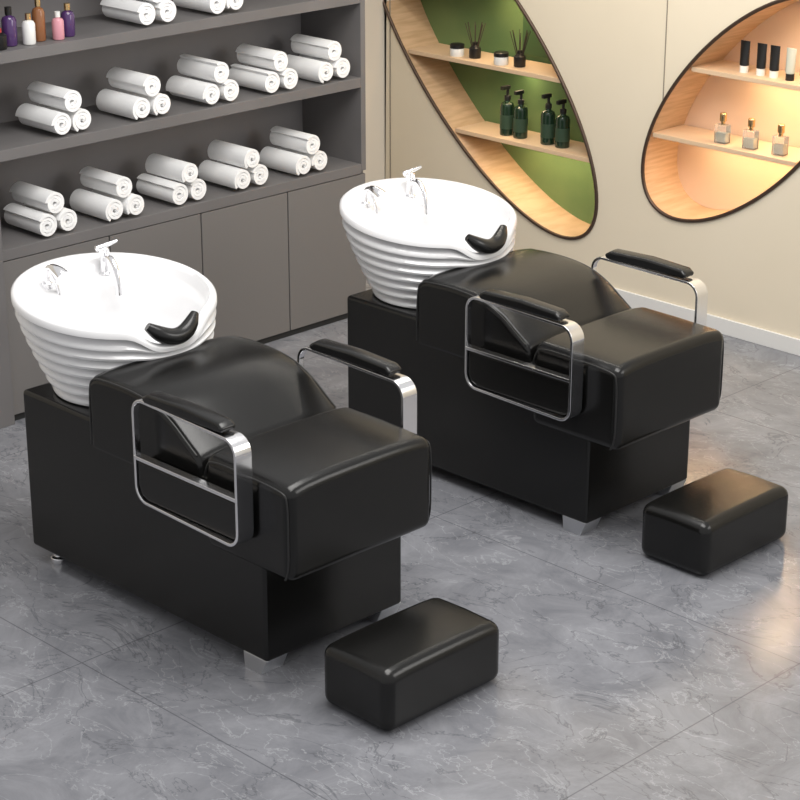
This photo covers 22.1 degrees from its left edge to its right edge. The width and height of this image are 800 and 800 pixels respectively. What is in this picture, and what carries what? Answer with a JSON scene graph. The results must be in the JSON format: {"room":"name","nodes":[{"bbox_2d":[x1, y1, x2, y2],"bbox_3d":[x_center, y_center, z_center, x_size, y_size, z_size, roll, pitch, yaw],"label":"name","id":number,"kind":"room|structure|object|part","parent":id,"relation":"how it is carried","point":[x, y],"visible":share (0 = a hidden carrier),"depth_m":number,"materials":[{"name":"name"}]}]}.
{"room":"salon","nodes":[
{"label":"salon","id":0,"kind":"room"},
{"bbox_2d":[363,0,388,182],"bbox_3d":[-2.875,-1.263,7.893,8.583,2.900,0.100,-19,28,-41],"label":"wall","id":1,"kind":"structure","parent":0,"point":[374,9],"depth_m":10.61,"materials":[{"name":"beige paint"}]},
{"bbox_2d":[0,279,799,799],"bbox_3d":[0.108,1.156,5.679,8.683,0.050,8.460,-19,28,-41],"label":"floor","id":2,"kind":"structure","parent":0,"point":[625,673],"depth_m":6.42,"materials":[{"name":"grey tile"}]},
{"bbox_2d":[0,0,365,428],"bbox_3d":[-1.224,-1.459,8.832,2.180,2.600,0.875,-19,28,-41],"label":"tall cabinet","id":3,"kind":"object","parent":2,"relation":"on","point":[279,259],"visible":0.57,"depth_m":8.98,"materials":[{"name":"grey"}]},
{"bbox_2d":[0,28,6,49],"bbox_3d":[-1.560,-1.402,7.956,0.068,0.080,0.068,-19,28,-41],"label":"bottle","id":4,"kind":"object","parent":3,"relation":"in","point":[3,37],"visible":1,"depth_m":7.94,"materials":[{"name":"black plastic"}]},
{"bbox_2d":[1,6,17,46],"bbox_3d":[-1.528,-1.461,8.013,0.060,0.150,0.060,-19,28,-41],"label":"bottle","id":5,"kind":"object","parent":3,"relation":"in","point":[8,22],"visible":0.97,"depth_m":7.99,"materials":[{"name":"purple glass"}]},
{"bbox_2d":[22,13,35,44],"bbox_3d":[-1.457,-1.457,8.044,0.052,0.120,0.052,-19,28,-41],"label":"bottle","id":6,"kind":"object","parent":3,"relation":"in","point":[28,26],"visible":1,"depth_m":8.03,"materials":[{"name":"white plastic"}]},
{"bbox_2d":[31,0,45,41],"bbox_3d":[-1.429,-1.506,8.101,0.052,0.170,0.052,-19,28,-41],"label":"bottle","id":7,"kind":"object","parent":3,"relation":"in","point":[38,14],"visible":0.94,"depth_m":8.09,"materials":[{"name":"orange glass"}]},
{"bbox_2d":[3,181,76,235],"bbox_3d":[-1.476,-0.790,8.396,0.195,0.173,0.260,-19,28,-41],"label":"rolled towels","id":8,"kind":"object","parent":3,"relation":"in","point":[43,211],"visible":1,"depth_m":8.34,"materials":[{"name":"white fabric"}]},
{"bbox_2d":[15,81,90,134],"bbox_3d":[-1.408,-1.188,8.313,0.203,0.176,0.266,-19,28,-41],"label":"rolled towels","id":9,"kind":"object","parent":3,"relation":"in","point":[58,111],"visible":1,"depth_m":8.26,"materials":[{"name":"white fabric"}]},
{"bbox_2d":[52,11,64,39],"bbox_3d":[-1.358,-1.488,8.138,0.048,0.110,0.048,-19,28,-41],"label":"bottle","id":10,"kind":"object","parent":3,"relation":"in","point":[57,22],"visible":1,"depth_m":8.12,"materials":[{"name":"pink plastic"}]},
{"bbox_2d":[60,3,74,36],"bbox_3d":[-1.330,-1.522,8.201,0.056,0.130,0.056,-19,28,-41],"label":"bottle","id":11,"kind":"object","parent":3,"relation":"in","point":[68,16],"visible":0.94,"depth_m":8.18,"materials":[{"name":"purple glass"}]},
{"bbox_2d":[69,166,143,220],"bbox_3d":[-1.236,-0.873,8.615,0.201,0.175,0.263,-19,28,-41],"label":"rolled towels","id":12,"kind":"object","parent":3,"relation":"in","point":[111,196],"visible":1,"depth_m":8.56,"materials":[{"name":"white fabric"}]},
{"bbox_2d":[96,67,169,119],"bbox_3d":[-1.117,-1.290,8.579,0.201,0.173,0.260,-19,28,-41],"label":"rolled towels","id":13,"kind":"object","parent":3,"relation":"in","point":[138,95],"visible":1,"depth_m":8.52,"materials":[{"name":"white fabric"}]},
{"bbox_2d":[100,0,175,24],"bbox_3d":[-1.085,-1.660,8.474,0.203,0.174,0.258,-19,28,-41],"label":"rolled towels","id":14,"kind":"object","parent":3,"relation":"in","point":[144,12],"visible":1,"depth_m":8.42,"materials":[{"name":"white fabric"}]},
{"bbox_2d":[136,153,205,204],"bbox_3d":[-0.987,-0.960,8.847,0.194,0.171,0.267,-19,28,-41],"label":"rolled towels","id":15,"kind":"object","parent":3,"relation":"in","point":[175,180],"visible":1,"depth_m":8.79,"materials":[{"name":"white fabric"}]},
{"bbox_2d":[166,54,238,103],"bbox_3d":[-0.854,-1.386,8.829,0.207,0.175,0.257,-19,28,-41],"label":"rolled towels","id":16,"kind":"object","parent":3,"relation":"in","point":[207,81],"visible":1,"depth_m":8.78,"materials":[{"name":"white fabric"}]},
{"bbox_2d":[173,0,242,13],"bbox_3d":[-0.819,-1.754,8.726,0.192,0.174,0.260,-19,28,-41],"label":"rolled towels","id":17,"kind":"object","parent":3,"relation":"in","point":[212,6],"visible":0.99,"depth_m":8.66,"materials":[{"name":"white fabric"}]},
{"bbox_2d":[198,140,267,188],"bbox_3d":[-0.740,-1.048,9.078,0.204,0.170,0.261,-19,28,-41],"label":"rolled towels","id":18,"kind":"object","parent":3,"relation":"in","point":[235,166],"visible":1,"depth_m":9.02,"materials":[{"name":"white fabric"}]},
{"bbox_2d":[228,44,297,92],"bbox_3d":[-0.607,-1.470,9.056,0.194,0.174,0.256,-19,28,-41],"label":"rolled towels","id":19,"kind":"object","parent":3,"relation":"in","point":[266,69],"visible":0.98,"depth_m":9.00,"materials":[{"name":"white fabric"}]},
{"bbox_2d":[259,126,326,175],"bbox_3d":[-0.485,-1.141,9.315,0.203,0.172,0.263,-19,28,-41],"label":"rolled towels","id":20,"kind":"object","parent":3,"relation":"in","point":[296,152],"visible":0.99,"depth_m":9.26,"materials":[{"name":"white fabric"}]},
{"bbox_2d":[287,34,349,82],"bbox_3d":[-0.382,-1.550,9.270,0.203,0.179,0.259,-19,28,-41],"label":"rolled towels","id":21,"kind":"object","parent":3,"relation":"in","point":[319,59],"visible":0.93,"depth_m":9.21,"materials":[{"name":"white fabric"}]},
{"bbox_2d":[11,239,431,674],"bbox_3d":[-0.657,0.140,6.811,0.764,1.045,1.552,-19,28,-41],"label":"chair","id":22,"kind":"object","parent":2,"relation":"on","point":[216,482],"visible":1,"depth_m":6.57,"materials":[{"name":"black leather"}]},
{"bbox_3d":[-1.194,-0.429,7.022,0.020,0.070,0.074,-19,28,-41],"label":"shower arm","id":23,"kind":"part","parent":22,"relation":"part of","materials":[{"name":"silver metal"}]},
{"bbox_3d":[-1.029,-0.541,7.180,0.085,0.032,0.022,-15,25,-34],"label":"mixer lever","id":24,"kind":"part","parent":22,"relation":"part of","materials":[{"name":"silver metal"}]},
{"bbox_3d":[-1.007,-0.444,7.148,0.028,0.128,0.143,-11,23,-27],"label":"mixer spout","id":25,"kind":"part","parent":22,"relation":"part of","materials":[{"name":"silver metal"}]},
{"bbox_2d":[11,252,216,405],"bbox_3d":[-0.968,-0.243,7.000,0.704,0.364,0.671,-19,28,-41],"label":"basin","id":26,"kind":"object","parent":22,"relation":"in","point":[89,321],"depth_m":6.97,"materials":[{"name":"white ceramic"}]},
{"bbox_3d":[-0.649,0.216,6.301,0.064,0.355,0.525,-19,28,-41],"label":"arm frame","id":27,"kind":"part","parent":22,"relation":"part of","materials":[{"name":"silver metal"}]},
{"bbox_3d":[-0.634,0.306,6.351,0.054,0.127,0.501,-19,28,-41],"label":"arm panel","id":28,"kind":"part","parent":22,"relation":"part of","materials":[{"name":"black leather"}]},
{"bbox_2d":[90,336,334,477],"bbox_3d":[-0.603,0.027,6.710,0.600,0.289,0.578,-19,28,-41],"label":"backrest cushion","id":29,"kind":"object","parent":22,"relation":"on","point":[253,384],"depth_m":6.62,"materials":[{"name":"black leather"}]},
{"bbox_2d":[207,407,429,580],"bbox_3d":[-0.253,0.278,6.429,0.612,0.332,0.405,-19,28,-41],"label":"cushion","id":30,"kind":"object","parent":22,"relation":"on","point":[327,488],"depth_m":6.28,"materials":[{"name":"black leather"}]},
{"bbox_3d":[-0.152,0.041,6.762,0.064,0.355,0.525,-19,28,-41],"label":"arm frame","id":31,"kind":"part","parent":22,"relation":"part of","materials":[{"name":"silver metal"}]},
{"bbox_2d":[324,598,498,730],"bbox_3d":[0.039,0.795,6.253,0.502,0.213,0.293,-19,28,-41],"label":"footstool","id":32,"kind":"object","parent":2,"relation":"on","point":[404,665],"visible":1,"depth_m":6.14,"materials":[{"name":"black leather"}]},
{"bbox_2d":[339,166,723,534],"bbox_3d":[0.421,-0.229,7.784,0.764,1.045,1.552,-19,28,-41],"label":"chair","id":33,"kind":"object","parent":2,"relation":"on","point":[535,380],"visible":0.98,"depth_m":7.54,"materials":[{"name":"black leather"}]},
{"bbox_3d":[-0.117,-0.799,7.995,0.020,0.070,0.074,-19,28,-41],"label":"shower arm","id":34,"kind":"part","parent":33,"relation":"part of","materials":[{"name":"silver metal"}]},
{"bbox_3d":[0.049,-0.911,8.153,0.085,0.032,0.022,-15,25,-34],"label":"mixer lever","id":35,"kind":"part","parent":33,"relation":"part of","materials":[{"name":"silver metal"}]},
{"bbox_3d":[0.071,-0.813,8.121,0.028,0.128,0.143,-11,23,-27],"label":"mixer spout","id":36,"kind":"part","parent":33,"relation":"part of","materials":[{"name":"silver metal"}]},
{"bbox_2d":[339,177,516,308],"bbox_3d":[0.110,-0.613,7.973,0.704,0.364,0.671,-19,28,-41],"label":"basin","id":37,"kind":"object","parent":33,"relation":"in","point":[409,237],"depth_m":7.88,"materials":[{"name":"white ceramic"}]},
{"bbox_3d":[0.444,-0.063,7.324,0.054,0.127,0.501,-19,28,-41],"label":"arm panel","id":38,"kind":"part","parent":33,"relation":"part of","materials":[{"name":"black leather"}]},
{"bbox_2d":[418,249,629,362],"bbox_3d":[0.475,-0.343,7.683,0.600,0.289,0.578,-19,28,-41],"label":"backrest cushion","id":39,"kind":"object","parent":33,"relation":"on","point":[445,288],"depth_m":7.59,"materials":[{"name":"black leather"}]},
{"bbox_3d":[0.429,-0.153,7.274,0.064,0.355,0.525,-19,28,-41],"label":"arm frame","id":40,"kind":"part","parent":33,"relation":"part of","materials":[{"name":"silver metal"}]},
{"bbox_2d":[533,307,722,449],"bbox_3d":[0.825,-0.092,7.401,0.612,0.332,0.405,-19,28,-41],"label":"cushion","id":41,"kind":"object","parent":33,"relation":"on","point":[645,373],"depth_m":7.24,"materials":[{"name":"black leather"}]},
{"bbox_3d":[0.925,-0.328,7.735,0.064,0.355,0.525,-19,28,-41],"label":"arm frame","id":42,"kind":"part","parent":33,"relation":"part of","materials":[{"name":"silver metal"}]},
{"bbox_2d":[642,468,787,575],"bbox_3d":[1.113,0.421,7.236,0.502,0.213,0.293,-19,28,-41],"label":"footstool","id":43,"kind":"object","parent":2,"relation":"on","point":[702,526],"visible":1,"depth_m":7.11,"materials":[{"name":"black leather"}]},
{"bbox_2d":[384,0,799,338],"bbox_3d":[2.822,-1.188,7.696,0.001,2.900,8.488,-19,28,-41],"label":"wall","id":44,"kind":"structure","parent":0,"point":[608,55],"depth_m":9.55,"materials":[{"name":"beige paint"}]},
{"bbox_2d":[383,0,597,239],"bbox_3d":[0.469,-1.714,10.207,0.263,1.600,1.600,-19,28,-41],"label":"wall niche","id":45,"kind":"object","parent":44,"relation":"attached to","point":[555,189],"visible":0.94,"depth_m":10.34,"materials":[{"name":"brown wood"}]},
{"bbox_2d":[450,42,464,56],"bbox_3d":[0.287,-1.760,10.298,0.074,0.062,0.074,-19,28,-41],"label":"candle jar","id":46,"kind":"object","parent":45,"relation":"in","point":[456,48],"visible":1,"depth_m":10.27,"materials":[{"name":"white glass"}]},
{"bbox_2d":[465,22,485,58],"bbox_3d":[0.375,-1.793,10.228,0.096,0.174,0.096,-8,22,-21],"label":"reed diffuser","id":47,"kind":"object","parent":45,"relation":"in","point":[475,49],"visible":1,"depth_m":10.22,"materials":[{"name":"black glass"}]},
{"bbox_2d":[494,51,508,65],"bbox_3d":[0.498,-1.685,10.099,0.074,0.062,0.074,-19,28,-41],"label":"candle jar","id":48,"kind":"object","parent":45,"relation":"in","point":[500,57],"visible":1,"depth_m":10.07,"materials":[{"name":"white glass"}]},
{"bbox_2d":[500,85,514,135],"bbox_3d":[0.533,-1.442,10.197,0.073,0.249,0.074,0,21,0],"label":"pump bottle","id":49,"kind":"object","parent":45,"relation":"in","point":[506,107],"visible":1,"depth_m":10.18,"materials":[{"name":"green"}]},
{"bbox_2d":[513,89,527,138],"bbox_3d":[0.597,-1.415,10.139,0.073,0.239,0.074,0,21,0],"label":"pump bottle","id":50,"kind":"object","parent":45,"relation":"in","point":[520,114],"visible":1,"depth_m":10.12,"materials":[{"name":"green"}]},
{"bbox_2d":[510,29,530,67],"bbox_3d":[0.587,-1.718,10.029,0.096,0.174,0.096,-8,22,-21],"label":"reed diffuser","id":51,"kind":"object","parent":45,"relation":"in","point":[519,58],"visible":1,"depth_m":10.03,"materials":[{"name":"black glass"}]},
{"bbox_2d":[540,93,555,144],"bbox_3d":[0.724,-1.374,10.018,0.073,0.249,0.074,0,21,0],"label":"pump bottle","id":52,"kind":"object","parent":45,"relation":"in","point":[548,116],"visible":1,"depth_m":10.00,"materials":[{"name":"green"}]},
{"bbox_2d":[555,99,569,148],"bbox_3d":[0.791,-1.343,9.958,0.073,0.234,0.074,0,21,0],"label":"pump bottle","id":53,"kind":"object","parent":45,"relation":"in","point":[562,123],"visible":1,"depth_m":9.94,"materials":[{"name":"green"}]},
{"bbox_2d":[389,0,667,177],"bbox_3d":[1.331,-1.755,9.083,0.002,2.825,3.926,-19,28,-41],"label":"trim","id":54,"kind":"structure","parent":44,"relation":"attached to","point":[389,0],"depth_m":10.51,"materials":[{"name":"beige"}]},
{"bbox_2d":[615,288,799,355],"bbox_3d":[2.862,0.150,8.151,0.014,0.075,8.360,-19,28,-41],"label":"baseboard","id":55,"kind":"structure","parent":44,"relation":"attached to","point":[742,331],"depth_m":9.42,"materials":[{"name":"white paint"}]},
{"bbox_2d":[641,0,799,222],"bbox_3d":[1.608,-1.298,9.140,0.263,1.126,1.126,-19,28,-41],"label":"wall niche","id":56,"kind":"object","parent":44,"relation":"attached to","point":[687,176],"visible":0.98,"depth_m":9.39,"materials":[{"name":"brown wood"}]},
{"bbox_2d":[714,112,730,144],"bbox_3d":[1.457,-1.228,9.255,0.040,0.138,0.064,-19,28,-41],"label":"perfume bottle","id":57,"kind":"object","parent":56,"relation":"in","point":[722,132],"visible":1,"depth_m":9.24,"materials":[{"name":"clear glass"}]},
{"bbox_2d":[739,40,750,72],"bbox_3d":[1.528,-1.522,9.083,0.041,0.140,0.042,-1,21,-2],"label":"tube","id":58,"kind":"object","parent":56,"relation":"on","point":[745,45],"visible":1,"depth_m":9.07,"materials":[{"name":"black plastic"}]},
{"bbox_2d":[742,118,758,149],"bbox_3d":[1.567,-1.190,9.153,0.040,0.138,0.064,-19,28,-41],"label":"perfume bottle","id":59,"kind":"object","parent":56,"relation":"in","point":[750,138],"visible":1,"depth_m":9.14,"materials":[{"name":"clear glass"}]},
{"bbox_2d":[756,43,766,75],"bbox_3d":[1.591,-1.500,9.024,0.041,0.140,0.042,-1,21,-2],"label":"tube","id":60,"kind":"object","parent":56,"relation":"on","point":[762,48],"visible":1,"depth_m":9.01,"materials":[{"name":"black plastic"}]},
{"bbox_2d":[769,45,780,77],"bbox_3d":[1.641,-1.482,8.977,0.041,0.140,0.042,-1,21,-2],"label":"tube","id":61,"kind":"object","parent":56,"relation":"on","point":[775,50],"visible":1,"depth_m":8.97,"materials":[{"name":"black plastic"}]},
{"bbox_2d":[771,124,788,156],"bbox_3d":[1.679,-1.149,9.047,0.040,0.138,0.064,-19,28,-41],"label":"perfume bottle","id":62,"kind":"object","parent":56,"relation":"in","point":[780,143],"visible":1,"depth_m":9.04,"materials":[{"name":"clear glass"}]},
{"bbox_2d":[785,48,796,80],"bbox_3d":[1.701,-1.461,8.921,0.041,0.140,0.042,-1,21,-2],"label":"tube","id":63,"kind":"object","parent":56,"relation":"on","point":[791,52],"visible":1,"depth_m":8.91,"materials":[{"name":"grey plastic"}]}
]}

